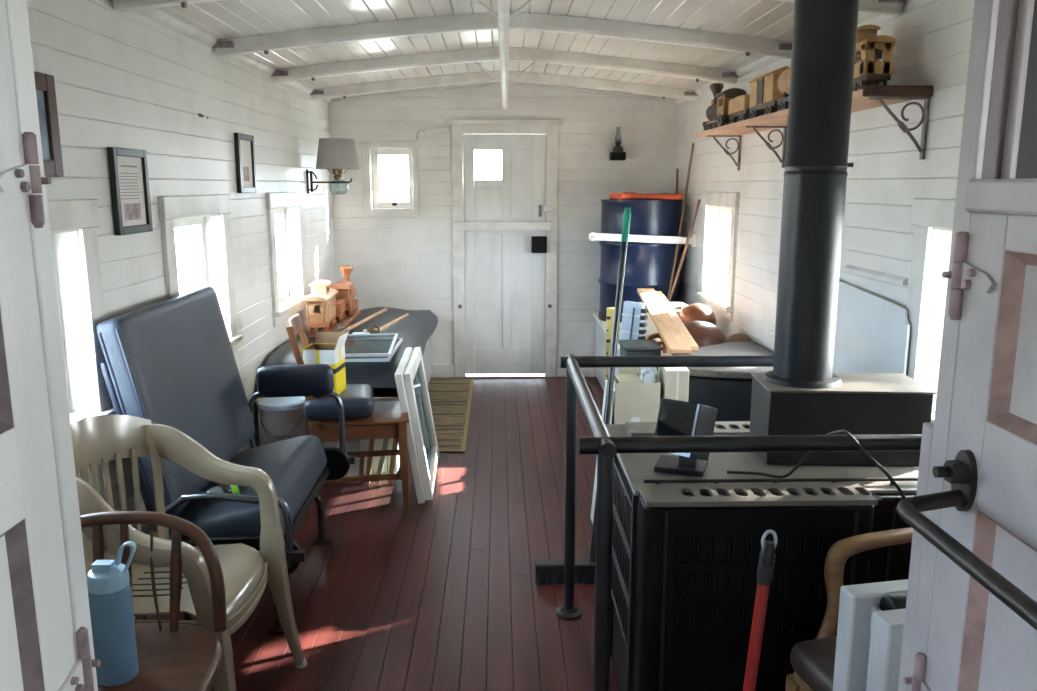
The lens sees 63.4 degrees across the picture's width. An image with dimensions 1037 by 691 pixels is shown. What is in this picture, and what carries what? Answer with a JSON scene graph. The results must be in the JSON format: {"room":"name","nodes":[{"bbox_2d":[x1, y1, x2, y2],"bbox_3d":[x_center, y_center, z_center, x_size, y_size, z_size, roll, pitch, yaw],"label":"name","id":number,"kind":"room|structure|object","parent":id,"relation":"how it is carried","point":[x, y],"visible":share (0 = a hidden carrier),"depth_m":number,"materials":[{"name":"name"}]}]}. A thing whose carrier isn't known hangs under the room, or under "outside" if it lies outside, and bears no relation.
{"room":"train caboose interior","nodes":[
{"label":"train caboose interior","id":0,"kind":"room"},
{"bbox_2d":[26,0,335,533],"bbox_3d":[-1.377,-0.056,2.586,0.110,2.340,8.065,0,11,-1],"label":"wall","id":1,"kind":"structure","parent":0,"point":[129,80],"depth_m":3.24,"materials":[{"name":"white paint"}]},
{"bbox_2d":[34,71,63,176],"bbox_3d":[-1.303,-0.583,2.188,0.021,0.277,0.378,0,11,-1],"label":"picture frame","id":2,"kind":"object","parent":1,"relation":"attached to","point":[44,83],"visible":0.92,"depth_m":2.33,"materials":[{"name":"black wood"}]},
{"bbox_2d":[36,90,49,159],"bbox_3d":[-1.308,-0.583,2.188,0.010,0.189,0.290,0,11,-1],"label":"print","id":3,"kind":"object","parent":2,"relation":"attached to","point":[43,96],"depth_m":2.31},
{"bbox_2d":[47,199,114,423],"bbox_3d":[-1.347,-0.017,2.276,0.157,0.738,0.794,0,11,-1],"label":"window","id":4,"kind":"structure","parent":1,"relation":"in","point":[74,223],"depth_m":2.56,"materials":[{"name":"white glass"}]},
{"bbox_2d":[107,147,152,234],"bbox_3d":[-1.319,-0.524,2.859,0.021,0.283,0.265,0,11,-1],"label":"picture frame","id":5,"kind":"object","parent":1,"relation":"attached to","point":[128,168],"visible":1,"depth_m":2.84,"materials":[{"name":"grey wood"}]},
{"bbox_2d":[117,156,146,226],"bbox_3d":[-1.324,-0.524,2.859,0.010,0.235,0.217,0,11,-1],"label":"print","id":6,"kind":"object","parent":5,"relation":"attached to","point":[131,170],"depth_m":2.87,"materials":[{"name":"paper"}]},
{"bbox_2d":[124,203,140,220],"bbox_3d":[-1.318,-0.458,2.872,0.001,0.055,0.128,0,11,-1],"label":"picture","id":7,"kind":"object","parent":5,"relation":"attached to","point":[132,211],"depth_m":2.87},
{"bbox_2d":[157,194,243,352],"bbox_3d":[-1.379,-0.262,3.562,0.157,0.738,0.794,0,11,-1],"label":"window","id":8,"kind":"structure","parent":1,"relation":"in","point":[210,216],"depth_m":3.80,"materials":[{"name":"white paint"}]},
{"bbox_2d":[112,0,331,103],"bbox_3d":[-1.333,-1.291,3.506,0.032,0.034,5.597,0,11,-1],"label":"trim","id":9,"kind":"structure","parent":1,"relation":"attached to","point":[155,14],"depth_m":3.52,"materials":[{"name":"white paint"}]},
{"bbox_2d":[234,133,256,192],"bbox_3d":[-1.351,-0.900,4.161,0.021,0.284,0.265,0,11,-1],"label":"picture frame","id":10,"kind":"object","parent":1,"relation":"attached to","point":[244,143],"visible":1,"depth_m":4.14,"materials":[{"name":"grey wood"}]},
{"bbox_2d":[240,139,252,186],"bbox_3d":[-1.356,-0.900,4.161,0.010,0.232,0.213,0,11,-1],"label":"print","id":11,"kind":"object","parent":10,"relation":"attached to","point":[246,145],"depth_m":4.18,"materials":[{"name":"paper"}]},
{"bbox_2d":[265,192,308,326],"bbox_3d":[-1.414,-0.538,5.005,0.157,0.738,0.794,0,11,-1],"label":"window","id":12,"kind":"structure","parent":1,"relation":"in","point":[287,302],"depth_m":5.25,"materials":[{"name":"white glass"}]},
{"bbox_2d":[306,138,358,192],"bbox_3d":[-1.200,-1.179,5.537,0.305,0.362,0.281,9,14,38],"label":"wall lamp","id":13,"kind":"object","parent":1,"relation":"attached to","point":[336,154],"visible":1,"depth_m":5.42,"materials":[{"name":"fabric"}]},
{"bbox_2d":[212,12,791,58],"bbox_3d":[-0.045,-1.385,3.757,2.616,0.186,0.100,0,11,-1],"label":"ceiling beam","id":14,"kind":"structure","parent":1,"relation":"attached to","point":[265,43],"depth_m":3.72,"materials":[{"name":"white paint"}]},
{"bbox_2d":[310,71,697,100],"bbox_3d":[-0.091,-1.752,5.671,2.616,0.186,0.100,0,11,-1],"label":"trim","id":15,"kind":"structure","parent":1,"relation":"attached to","point":[478,77],"depth_m":5.63,"materials":[{"name":"white paint"}]},
{"bbox_2d":[270,48,738,83],"bbox_3d":[-0.068,-1.568,4.709,2.616,0.186,0.100,0,11,-1],"label":"trim","id":16,"kind":"structure","parent":1,"relation":"attached to","point":[312,72],"depth_m":4.67,"materials":[{"name":"white paint"}]},
{"bbox_2d":[113,0,907,15],"bbox_3d":[-0.021,-1.198,2.775,2.616,0.186,0.100,0,11,-1],"label":"trim","id":17,"kind":"structure","parent":1,"relation":"attached to","point":[886,7],"depth_m":2.77,"materials":[{"name":"white paint"}]},
{"bbox_2d":[147,377,618,690],"bbox_3d":[-0.012,1.046,2.840,2.820,0.120,8.085,0,11,-1],"label":"floor","id":18,"kind":"structure","parent":0,"point":[443,593],"depth_m":3.27,"materials":[{"name":"red paint"}]},
{"bbox_2d":[80,511,226,690],"bbox_3d":[-0.920,0.800,1.847,0.504,0.740,0.480,0,11,-1],"label":"chair","id":19,"kind":"object","parent":18,"relation":"on","point":[172,656],"visible":0.57,"depth_m":1.99,"materials":[{"name":"brown wood"}]},
{"bbox_2d":[86,541,138,686],"bbox_3d":[-0.867,0.568,1.795,0.097,0.311,0.085,7,13,34],"label":"water bottle","id":20,"kind":"object","parent":19,"relation":"on","point":[109,588],"visible":0.96,"depth_m":1.77,"materials":[{"name":"blue metal"}]},
{"bbox_2d":[70,414,306,690],"bbox_3d":[-0.950,0.640,2.343,0.545,0.867,0.614,0,11,2],"label":"armchair","id":21,"kind":"object","parent":18,"relation":"on","point":[246,570],"visible":0.63,"depth_m":2.40,"materials":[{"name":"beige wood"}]},
{"bbox_2d":[96,287,355,633],"bbox_3d":[-0.997,0.376,3.100,0.611,1.097,1.000,0,11,-1],"label":"seat","id":22,"kind":"object","parent":18,"relation":"on","point":[171,362],"visible":0.77,"depth_m":2.95,"materials":[{"name":"leather"}]},
{"bbox_2d":[206,485,239,502],"bbox_3d":[-1.002,0.498,2.823,0.126,0.087,0.072,-4,12,-20],"label":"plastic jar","id":23,"kind":"object","parent":22,"relation":"on","point":[218,489],"visible":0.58,"depth_m":2.81,"materials":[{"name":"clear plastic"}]},
{"bbox_2d":[153,435,326,541],"bbox_3d":[-1.005,0.558,3.132,0.435,0.260,0.830,0,11,-1],"label":"seat cushion","id":24,"kind":"object","parent":22,"relation":"on","point":[297,470],"depth_m":3.01,"materials":[{"name":"leather"}]},
{"bbox_2d":[258,396,304,444],"bbox_3d":[-1.167,0.491,4.200,0.232,0.458,0.232,0,11,-1],"label":"pail","id":25,"kind":"object","parent":18,"relation":"on","point":[283,418],"visible":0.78,"depth_m":4.09,"materials":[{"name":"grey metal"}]},
{"bbox_2d":[256,337,431,475],"bbox_3d":[-0.996,0.269,5.452,0.738,0.425,2.315,0,11,-1],"label":"bench","id":26,"kind":"object","parent":18,"relation":"on","point":[378,443],"visible":0.17,"depth_m":4.36,"materials":[{"name":"white paint"}]},
{"bbox_2d":[260,307,437,397],"bbox_3d":[-0.964,-0.020,5.411,0.787,0.206,2.240,0,11,-1],"label":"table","id":27,"kind":"object","parent":26,"relation":"on","point":[416,329],"visible":0.49,"depth_m":4.88,"materials":[{"name":"grey fabric"}]},
{"bbox_2d":[309,309,360,336],"bbox_3d":[-1.208,-0.163,5.602,0.190,0.036,1.020,-1,11,-3],"label":"plank","id":28,"kind":"object","parent":27,"relation":"on","point":[347,320],"visible":0.34,"depth_m":5.43,"materials":[{"name":"brown wood"}]},
{"bbox_2d":[302,280,337,332],"bbox_3d":[-1.224,-0.250,5.218,0.151,0.299,0.425,-1,11,-3],"label":"toy caboose","id":29,"kind":"object","parent":28,"relation":"on","point":[321,303],"visible":1,"depth_m":5.07,"materials":[{"name":"brown wood"}]},
{"bbox_2d":[336,300,345,321],"bbox_3d":[-1.216,-0.230,5.579,0.113,0.125,0.193,0,11,-1],"label":"tender","id":30,"kind":"object","parent":28,"relation":"on","point":[340,304],"visible":0.52,"depth_m":5.50,"materials":[{"name":"brown wood"}]},
{"bbox_2d":[330,266,358,315],"bbox_3d":[-1.215,-0.387,5.883,0.166,0.318,0.490,0,11,-1],"label":"locomotive","id":31,"kind":"object","parent":28,"relation":"on","point":[346,291],"visible":0.78,"depth_m":5.79,"materials":[{"name":"brown wood"}]},
{"bbox_2d":[340,308,386,332],"bbox_3d":[-0.992,-0.174,5.505,0.071,0.070,0.923,2,11,9],"label":"rod","id":32,"kind":"object","parent":27,"relation":"on","point":[357,324],"visible":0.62,"depth_m":5.44,"materials":[{"name":"brown wood"}]},
{"bbox_2d":[345,338,402,361],"bbox_3d":[-0.838,0.021,4.587,0.344,0.016,0.594,0,11,-1],"label":"sheet","id":33,"kind":"object","parent":27,"relation":"on","point":[399,340],"visible":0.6,"depth_m":4.59,"materials":[{"name":"grey metal"}]},
{"bbox_2d":[331,334,397,356],"bbox_3d":[-0.850,-0.004,4.582,0.344,0.016,0.594,-1,11,-4],"label":"sheet","id":34,"kind":"object","parent":33,"relation":"on","point":[395,336],"visible":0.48,"depth_m":4.48,"materials":[{"name":"grey metal"}]},
{"bbox_2d":[368,313,408,333],"bbox_3d":[-0.802,-0.157,5.391,0.071,0.070,0.761,2,11,10],"label":"rod","id":35,"kind":"object","parent":27,"relation":"on","point":[377,330],"visible":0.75,"depth_m":5.20,"materials":[{"name":"brown wood"}]},
{"bbox_2d":[286,314,409,515],"bbox_3d":[-0.801,0.309,4.005,0.536,0.896,0.430,-2,11,-9],"label":"oak chair","id":36,"kind":"object","parent":18,"relation":"on","point":[386,411],"visible":0.59,"depth_m":3.87,"materials":[{"name":"brown wood"}]},
{"bbox_2d":[303,384,372,420],"bbox_3d":[-0.837,0.263,3.930,0.310,0.108,0.330,-2,11,-9],"label":"seat cushion","id":37,"kind":"object","parent":36,"relation":"on","point":[357,399],"visible":0.76,"depth_m":3.78,"materials":[{"name":"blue leather"}]},
{"bbox_2d":[294,332,348,393],"bbox_3d":[-0.900,0.081,3.874,0.214,0.276,0.182,1,11,5],"label":"carton","id":38,"kind":"object","parent":37,"relation":"on","point":[322,351],"visible":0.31,"depth_m":3.85,"materials":[{"name":"white cardboard"}]},
{"bbox_2d":[345,425,360,482],"bbox_3d":[-0.844,0.509,4.288,0.075,0.383,0.069,0,11,-1],"label":"board","id":39,"kind":"object","parent":18,"relation":"on","point":[351,445],"visible":0.27,"depth_m":4.28,"materials":[{"name":"plastic"}]},
{"bbox_2d":[365,439,374,483],"bbox_3d":[-0.749,0.506,4.279,0.027,0.396,0.102,8,13,36],"label":"wood strip","id":40,"kind":"object","parent":18,"relation":"on","point":[371,441],"visible":0.56,"depth_m":4.28,"materials":[{"name":"brown wood"}]},
{"bbox_2d":[375,438,388,482],"bbox_3d":[-0.679,0.505,4.281,0.131,0.391,0.024,-8,13,-36],"label":"wood strip","id":41,"kind":"object","parent":18,"relation":"on","point":[386,440],"visible":0.56,"depth_m":4.28,"materials":[{"name":"brown wood"}]},
{"bbox_2d":[387,423,397,483],"bbox_3d":[-0.629,0.505,4.282,0.026,0.395,0.110,10,14,41],"label":"wood strip","id":42,"kind":"object","parent":18,"relation":"on","point":[395,440],"visible":0.56,"depth_m":4.28,"materials":[{"name":"brown wood"}]},
{"bbox_2d":[394,347,439,503],"bbox_3d":[-0.513,0.378,4.315,0.168,0.642,0.720,0,11,-2],"label":"window sash","id":43,"kind":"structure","parent":18,"relation":"on","point":[428,471],"depth_m":4.05,"materials":[{"name":"white wood"}]},
{"bbox_2d":[422,379,473,451],"bbox_3d":[-0.517,0.436,5.682,0.380,0.009,1.820,0,11,-1],"label":"floor mat","id":44,"kind":"object","parent":18,"relation":"on","point":[450,399],"visible":0.54,"depth_m":5.66,"materials":[{"name":"brown"}]},
{"bbox_2d":[535,207,630,583],"bbox_3d":[0.300,0.196,3.200,0.510,1.415,0.206,-9,14,-39],"label":"push broom","id":45,"kind":"object","parent":18,"relation":"on","point":[546,571],"visible":0.74,"depth_m":3.25,"materials":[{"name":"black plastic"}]},
{"bbox_2d":[590,380,614,523],"bbox_3d":[0.367,0.491,3.688,0.070,0.648,0.220,0,11,-1],"label":"board","id":46,"kind":"object","parent":18,"relation":"on","point":[605,388],"visible":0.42,"depth_m":3.74,"materials":[{"name":"wood"}]},
{"bbox_2d":[593,312,620,390],"bbox_3d":[0.906,0.199,5.544,0.600,0.528,2.200,0,11,-1],"label":"storage bench","id":47,"kind":"object","parent":18,"relation":"on","point":[600,332],"visible":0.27,"depth_m":6.22,"materials":[{"name":"white paint"}]},
{"bbox_2d":[598,199,682,321],"bbox_3d":[0.888,-0.627,6.135,0.600,0.870,0.600,0,11,-1],"label":"drum","id":48,"kind":"object","parent":47,"relation":"on","point":[648,265],"visible":0.61,"depth_m":5.88,"materials":[{"name":"blue paint"}]},
{"bbox_2d":[609,191,644,199],"bbox_3d":[0.770,-1.061,5.957,0.191,0.062,0.261,-2,11,-11],"label":"folded cloth","id":49,"kind":"object","parent":48,"relation":"on","point":[628,195],"visible":0.98,"depth_m":5.85,"materials":[{"name":"orange fabric"}]},
{"bbox_2d":[645,193,682,199],"bbox_3d":[1.020,-1.058,5.964,0.250,0.052,0.280,0,11,3],"label":"folded cloth","id":50,"kind":"object","parent":48,"relation":"on","point":[661,196],"visible":0.81,"depth_m":5.83,"materials":[{"name":"orange fabric"}]},
{"bbox_2d":[619,322,671,355],"bbox_3d":[0.945,-0.014,5.102,0.530,0.053,1.280,0,11,-1],"label":"carton","id":51,"kind":"object","parent":47,"relation":"on","point":[620,324],"visible":0.02,"depth_m":4.89,"materials":[{"name":"beige cardboard"}]},
{"bbox_2d":[640,302,687,335],"bbox_3d":[0.894,-0.171,5.346,0.384,0.162,0.384,0,11,-1],"label":"plastic bin","id":52,"kind":"object","parent":51,"relation":"on","point":[650,328],"visible":0.19,"depth_m":5.18,"materials":[{"name":"white plastic"}]},
{"bbox_2d":[678,303,715,325],"bbox_3d":[1.056,-0.143,5.042,0.250,0.225,0.251,0,11,-1],"label":"wooden bowl","id":53,"kind":"object","parent":51,"relation":"on","point":[696,311],"visible":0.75,"depth_m":4.95,"materials":[{"name":"brown wood"}]},
{"bbox_2d":[683,321,726,346],"bbox_3d":[1.004,-0.042,4.676,0.328,0.186,0.329,0,11,-1],"label":"wooden bowl","id":54,"kind":"object","parent":51,"relation":"on","point":[703,333],"visible":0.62,"depth_m":4.56,"materials":[{"name":"brown wood"}]},
{"bbox_2d":[646,333,667,352],"bbox_3d":[0.723,0.030,4.459,0.168,0.191,0.056,-4,11,-19],"label":"hoop","id":55,"kind":"object","parent":47,"relation":"on","point":[655,335],"visible":0.32,"depth_m":4.45,"materials":[{"name":"brown wood"}]},
{"bbox_2d":[667,143,693,300],"bbox_3d":[1.109,-0.764,5.835,0.191,1.252,0.020,-2,11,-12],"label":"stick","id":56,"kind":"object","parent":47,"relation":"on","point":[692,147],"visible":0.84,"depth_m":5.81,"materials":[{"name":"brown wood"}]},
{"bbox_2d":[668,199,700,301],"bbox_3d":[1.094,-0.548,5.709,0.259,0.880,0.023,6,12,27],"label":"stick","id":57,"kind":"object","parent":47,"relation":"on","point":[699,200],"visible":0.76,"depth_m":5.67,"materials":[{"name":"brown wood"}]},
{"bbox_2d":[605,308,614,379],"bbox_3d":[0.512,0.199,4.740,0.045,0.830,0.014,0,11,-1],"label":"stick","id":58,"kind":"object","parent":18,"relation":"on","point":[610,311],"visible":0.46,"depth_m":4.68,"materials":[{"name":"yellow paint"}]},
{"bbox_2d":[617,301,647,372],"bbox_3d":[0.584,0.208,4.473,0.178,0.890,0.081,6,12,29],"label":"panel","id":59,"kind":"object","parent":18,"relation":"on","point":[633,317],"visible":0.21,"depth_m":4.39,"materials":[{"name":"blue plastic"}]},
{"bbox_2d":[612,367,660,423],"bbox_3d":[0.496,0.448,3.658,0.190,0.747,0.208,0,11,-1],"label":"carton","id":60,"kind":"object","parent":18,"relation":"on","point":[636,389],"visible":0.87,"depth_m":3.52,"materials":[{"name":"beige cardboard"}]},
{"bbox_2d":[619,339,662,370],"bbox_3d":[0.613,0.341,4.296,0.189,0.717,0.220,0,11,-1],"label":"metal box","id":61,"kind":"object","parent":18,"relation":"on","point":[638,347],"visible":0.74,"depth_m":4.14,"materials":[{"name":"grey metal"}]},
{"bbox_2d":[658,367,688,402],"bbox_3d":[0.658,0.452,3.636,0.098,0.746,0.184,0,11,-1],"label":"carton","id":62,"kind":"object","parent":18,"relation":"on","point":[674,381],"visible":0.19,"depth_m":3.49,"materials":[{"name":"cardboard"}]},
{"bbox_2d":[672,342,773,420],"bbox_3d":[0.966,0.388,4.069,0.562,0.690,0.742,0,11,-1],"label":"trunk","id":63,"kind":"object","parent":18,"relation":"on","point":[728,390],"visible":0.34,"depth_m":3.71,"materials":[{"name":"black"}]},
{"bbox_2d":[637,288,691,353],"bbox_3d":[0.788,-0.160,4.658,0.105,0.155,1.313,0,11,1],"label":"plank","id":64,"kind":"object","parent":63,"relation":"on","point":[675,342],"visible":1,"depth_m":4.50,"materials":[{"name":"brown wood"}]},
{"bbox_2d":[656,291,698,350],"bbox_3d":[0.872,-0.161,4.736,0.050,0.134,1.283,0,11,1],"label":"plank","id":65,"kind":"object","parent":63,"relation":"on","point":[693,345],"visible":0.56,"depth_m":4.54,"materials":[{"name":"brown wood"}]},
{"bbox_2d":[743,530,777,690],"bbox_3d":[0.405,0.778,1.663,0.240,0.846,0.094,0,11,-1],"label":"pole","id":66,"kind":"object","parent":18,"relation":"on","point":[766,563],"visible":1,"depth_m":1.63,"materials":[{"name":"red paint"}]},
{"bbox_2d":[605,421,918,690],"bbox_3d":[0.674,0.675,2.411,0.793,0.768,0.718,0,11,-1],"label":"heater","id":67,"kind":"object","parent":18,"relation":"on","point":[686,549],"visible":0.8,"depth_m":2.06,"materials":[{"name":"black metal"}]},
{"bbox_2d":[654,398,717,476],"bbox_3d":[0.436,0.234,2.242,0.161,0.197,0.159,10,15,42],"label":"digital frame","id":68,"kind":"object","parent":67,"relation":"on","point":[675,417],"visible":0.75,"depth_m":2.20,"materials":[{"name":"black plastic"}]},
{"bbox_2d":[727,430,905,581],"bbox_3d":[0.718,0.630,2.125,0.441,0.925,0.157,7,13,31],"label":"power cable","id":69,"kind":"object","parent":67,"relation":"on","point":[850,435],"visible":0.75,"depth_m":2.04,"materials":[{"name":"black rubber"}]},
{"bbox_2d":[749,372,936,466],"bbox_3d":[0.895,0.178,2.361,0.440,0.262,0.224,0,11,3],"label":"box","id":70,"kind":"object","parent":67,"relation":"on","point":[864,403],"visible":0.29,"depth_m":2.26,"materials":[{"name":"black paint"}]},
{"bbox_2d":[763,0,858,388],"bbox_3d":[0.798,-0.561,2.239,0.280,1.339,0.280,0,11,-1],"label":"pipe","id":71,"kind":"object","parent":70,"relation":"on","point":[824,31],"visible":1,"depth_m":2.21,"materials":[{"name":"metal"}]},
{"bbox_2d":[785,527,912,690],"bbox_3d":[0.939,0.738,1.792,0.557,0.883,0.536,-3,11,-13],"label":"wooden armchair","id":72,"kind":"object","parent":18,"relation":"on","point":[812,661],"visible":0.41,"depth_m":1.93,"materials":[{"name":"brown wood"}]},
{"bbox_2d":[833,579,907,690],"bbox_3d":[0.609,0.811,1.319,0.225,0.912,0.123,-2,11,-11],"label":"folding table","id":73,"kind":"object","parent":18,"relation":"on","point":[871,617],"visible":0.45,"depth_m":1.24,"materials":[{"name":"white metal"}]},
{"bbox_2d":[158,0,793,99],"bbox_3d":[-0.012,-1.229,2.405,2.860,0.268,8.125,0,11,-1],"label":"ceiling","id":74,"kind":"structure","parent":0,"point":[222,19],"depth_m":3.67,"materials":[{"name":"white paint"}]},
{"bbox_2d":[474,0,535,108],"bbox_3d":[-0.054,-1.297,3.315,0.437,0.195,6.000,0,11,-1],"label":"trim","id":75,"kind":"structure","parent":74,"relation":"attached to","point":[504,17],"depth_m":3.38,"materials":[{"name":"white paint"}]},
{"bbox_2d":[328,82,678,376],"bbox_3d":[-0.107,-0.889,6.518,2.820,2.700,0.110,0,11,-1],"label":"wall","id":76,"kind":"structure","parent":0,"point":[400,263],"depth_m":6.41,"materials":[{"name":"white paint"}]},
{"bbox_2d":[359,141,419,217],"bbox_3d":[-0.972,-1.264,6.414,0.450,0.565,0.136,0,11,-1],"label":"window","id":77,"kind":"structure","parent":76,"relation":"in","point":[370,150],"depth_m":6.38,"materials":[{"name":"white paint"}]},
{"bbox_2d":[416,127,447,138],"bbox_3d":[-0.646,-1.589,6.280,0.237,0.090,0.058,-1,11,-6],"label":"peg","id":78,"kind":"object","parent":76,"relation":"attached to","point":[442,130],"visible":1,"depth_m":6.25,"materials":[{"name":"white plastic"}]},
{"bbox_2d":[331,82,675,102],"bbox_3d":[-0.106,-1.885,6.260,2.620,0.146,0.021,0,11,-1],"label":"trim","id":79,"kind":"structure","parent":76,"relation":"attached to","point":[496,83],"depth_m":6.25,"materials":[{"name":"white paint"}]},
{"bbox_2d":[447,120,562,377],"bbox_3d":[-0.102,-0.725,6.523,0.869,1.975,0.167,0,11,-1],"label":"door","id":80,"kind":"structure","parent":76,"relation":"in","point":[505,230],"depth_m":6.50,"materials":[{"name":"white paint"}]},
{"bbox_2d":[431,363,595,377],"bbox_3d":[-0.106,0.198,6.660,2.580,0.110,0.019,0,11,-1],"label":"baseboard","id":81,"kind":"structure","parent":76,"relation":"attached to","point":[438,370],"depth_m":6.65,"materials":[{"name":"white paint"}]},
{"bbox_2d":[609,139,625,160],"bbox_3d":[0.745,-1.513,6.299,0.110,0.243,0.126,0,11,-1],"label":"lantern","id":82,"kind":"object","parent":76,"relation":"attached to","point":[617,154],"visible":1,"depth_m":6.26,"materials":[{"name":"black metal"}]},
{"bbox_2d":[724,333,752,342],"bbox_3d":[1.185,0.009,4.501,0.180,0.150,0.180,0,11,-1],"label":"wooden bowl","id":83,"kind":"object","parent":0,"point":[738,337],"visible":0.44,"depth_m":4.45,"materials":[{"name":"brown wood"}]},
{"bbox_2d":[675,0,974,470],"bbox_3d":[1.353,-0.074,2.649,0.110,2.350,8.065,0,11,-1],"label":"wall","id":84,"kind":"structure","parent":0,"point":[933,37],"depth_m":3.06,"materials":[{"name":"white paint"}]},
{"bbox_2d":[589,232,696,246],"bbox_3d":[0.851,-0.728,5.778,0.738,0.101,0.060,0,11,-1],"label":"pole","id":85,"kind":"object","parent":84,"relation":"attached to","point":[593,236],"visible":0.98,"depth_m":5.76,"materials":[{"name":"white plastic"}]},
{"bbox_2d":[694,191,739,321],"bbox_3d":[1.269,-0.574,5.191,0.157,0.738,0.804,0,11,-1],"label":"window","id":86,"kind":"structure","parent":84,"relation":"in","point":[711,293],"depth_m":5.43,"materials":[{"name":"white glass"}]},
{"bbox_2d":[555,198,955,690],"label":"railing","id":87,"kind":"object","parent":84,"relation":"in","point":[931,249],"depth_m":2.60,"materials":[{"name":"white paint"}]},
{"bbox_2d":[768,194,782,339],"bbox_3d":[1.305,-0.293,3.724,0.157,0.738,0.674,0,11,-1],"label":"window","id":88,"kind":"structure","parent":84,"relation":"in","point":[771,333],"depth_m":4.03,"materials":[{"name":"white paint"}]},
{"bbox_2d":[675,0,912,104],"bbox_3d":[1.255,-1.302,3.567,0.032,0.034,5.597,0,11,-1],"label":"trim","id":89,"kind":"structure","parent":84,"relation":"attached to","point":[862,16],"depth_m":4.33,"materials":[{"name":"white paint"}]},
{"bbox_2d":[696,85,933,170],"bbox_3d":[1.158,-0.912,3.745,0.222,0.225,2.259,0,11,-1],"label":"wall shelf","id":90,"kind":"object","parent":84,"relation":"attached to","point":[870,96],"visible":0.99,"depth_m":2.79,"materials":[{"name":"brown wood"}]},
{"bbox_2d":[703,83,746,130],"bbox_3d":[1.099,-1.300,4.545,0.128,0.255,0.509,0,11,-1],"label":"locomotive","id":91,"kind":"object","parent":90,"relation":"on","point":[717,113],"visible":0.71,"depth_m":4.44,"materials":[{"name":"brown wood"}]},
{"bbox_2d":[728,94,763,123],"bbox_3d":[1.120,-1.153,4.125,0.108,0.125,0.300,0,11,-1],"label":"tender","id":92,"kind":"object","parent":90,"relation":"on","point":[738,107],"visible":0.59,"depth_m":4.06,"materials":[{"name":"brown wood"}]},
{"bbox_2d":[748,66,789,118],"bbox_3d":[1.129,-1.118,3.745,0.116,0.199,0.360,0,11,-1],"label":"toy boxcar","id":93,"kind":"object","parent":90,"relation":"on","point":[765,93],"visible":0.54,"depth_m":3.68,"materials":[{"name":"brown wood"}]},
{"bbox_2d":[777,68,790,110],"bbox_3d":[1.139,-1.048,3.361,0.120,0.205,0.340,0,11,-1],"label":"car","id":94,"kind":"object","parent":90,"relation":"on","point":[783,83],"visible":0.12,"depth_m":3.44,"materials":[{"name":"brown wood"}]},
{"bbox_2d":[853,25,896,90],"bbox_3d":[1.143,-0.953,2.830,0.095,0.218,0.344,0,11,-1],"label":"toy caboose","id":95,"kind":"object","parent":90,"relation":"on","point":[870,47],"visible":0.44,"depth_m":2.68,"materials":[{"name":"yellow wood"}]},
{"bbox_2d":[833,281,909,374],"bbox_3d":[1.256,0.261,3.265,0.010,1.038,0.945,0,11,-1],"label":"sheet","id":96,"kind":"object","parent":84,"relation":"attached to","point":[872,335],"visible":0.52,"depth_m":3.01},
{"bbox_2d":[844,265,907,285],"bbox_3d":[1.280,-0.256,3.027,0.015,0.026,0.480,0,11,-1],"label":"trim","id":97,"kind":"structure","parent":84,"relation":"attached to","point":[891,278],"depth_m":2.99,"materials":[{"name":"white paint"}]},
{"bbox_3d":[-0.893,0.255,0.955,0.775,2.140,0.014,0,11,-1],"label":"wall","id":98,"kind":"structure","parent":0,"visible":0},
{"bbox_2d":[0,0,100,690],"bbox_3d":[-0.511,0.383,0.680,0.052,1.968,0.616,0,11,-1],"label":"door","id":99,"kind":"structure","parent":98,"relation":"in","point":[38,651],"depth_m":0.86,"materials":[{"name":"white paint"}]},
{"bbox_2d":[5,0,97,690],"bbox_3d":[-0.516,0.309,0.968,0.030,2.030,0.034,0,11,-1],"label":"trim","id":100,"kind":"structure","parent":98,"relation":"attached to","point":[17,12],"depth_m":0.91,"materials":[{"name":"white paint"}]},
{"bbox_3d":[0.909,0.247,0.997,0.855,2.140,0.014,0,11,-1],"label":"wall","id":101,"kind":"structure","parent":0,"visible":0},
{"bbox_2d":[898,0,999,690],"bbox_3d":[0.488,0.302,1.004,0.020,2.030,0.058,0,11,-1],"label":"trim","id":102,"kind":"structure","parent":101,"relation":"attached to","point":[935,435],"depth_m":0.94,"materials":[{"name":"paint"}]},
{"bbox_2d":[897,178,1036,690],"bbox_3d":[0.467,0.612,0.746,0.126,1.494,0.614,0,11,-1],"label":"door","id":103,"kind":"structure","parent":101,"relation":"in","point":[983,631],"depth_m":0.86,"materials":[{"name":"paint"}]},
{"bbox_2d":[982,0,1019,178],"bbox_3d":[0.497,0.304,0.990,0.020,2.030,0.029,0,11,-1],"label":"trim","id":104,"kind":"structure","parent":101,"relation":"attached to","point":[1008,9],"depth_m":0.87,"materials":[{"name":"paint"}]},
{"bbox_2d":[1001,0,1034,178],"bbox_3d":[0.513,0.306,0.981,0.012,2.030,0.026,0,11,-1],"label":"trim","id":105,"kind":"structure","parent":101,"relation":"attached to","point":[1026,7],"depth_m":0.86,"materials":[{"name":"grey paint"}]},
{"bbox_2d":[1015,0,1036,178],"bbox_3d":[0.928,0.254,0.987,0.818,2.130,0.014,0,11,-1],"label":"trim","id":106,"kind":"structure","parent":101,"relation":"attached to","point":[1027,151],"depth_m":0.88,"materials":[{"name":"brown paint"}]},
{"label":"outside","id":107,"kind":"structure","parent":0,"visible":0},
{"bbox_2d":[176,243,728,294],"bbox_3d":[0.000,2.701,0.516,80.000,0.100,80.000,0,11,-1],"label":"ground","id":108,"kind":"structure","parent":107,"point":[187,263],"depth_m":28.32,"materials":[{"name":"white"}]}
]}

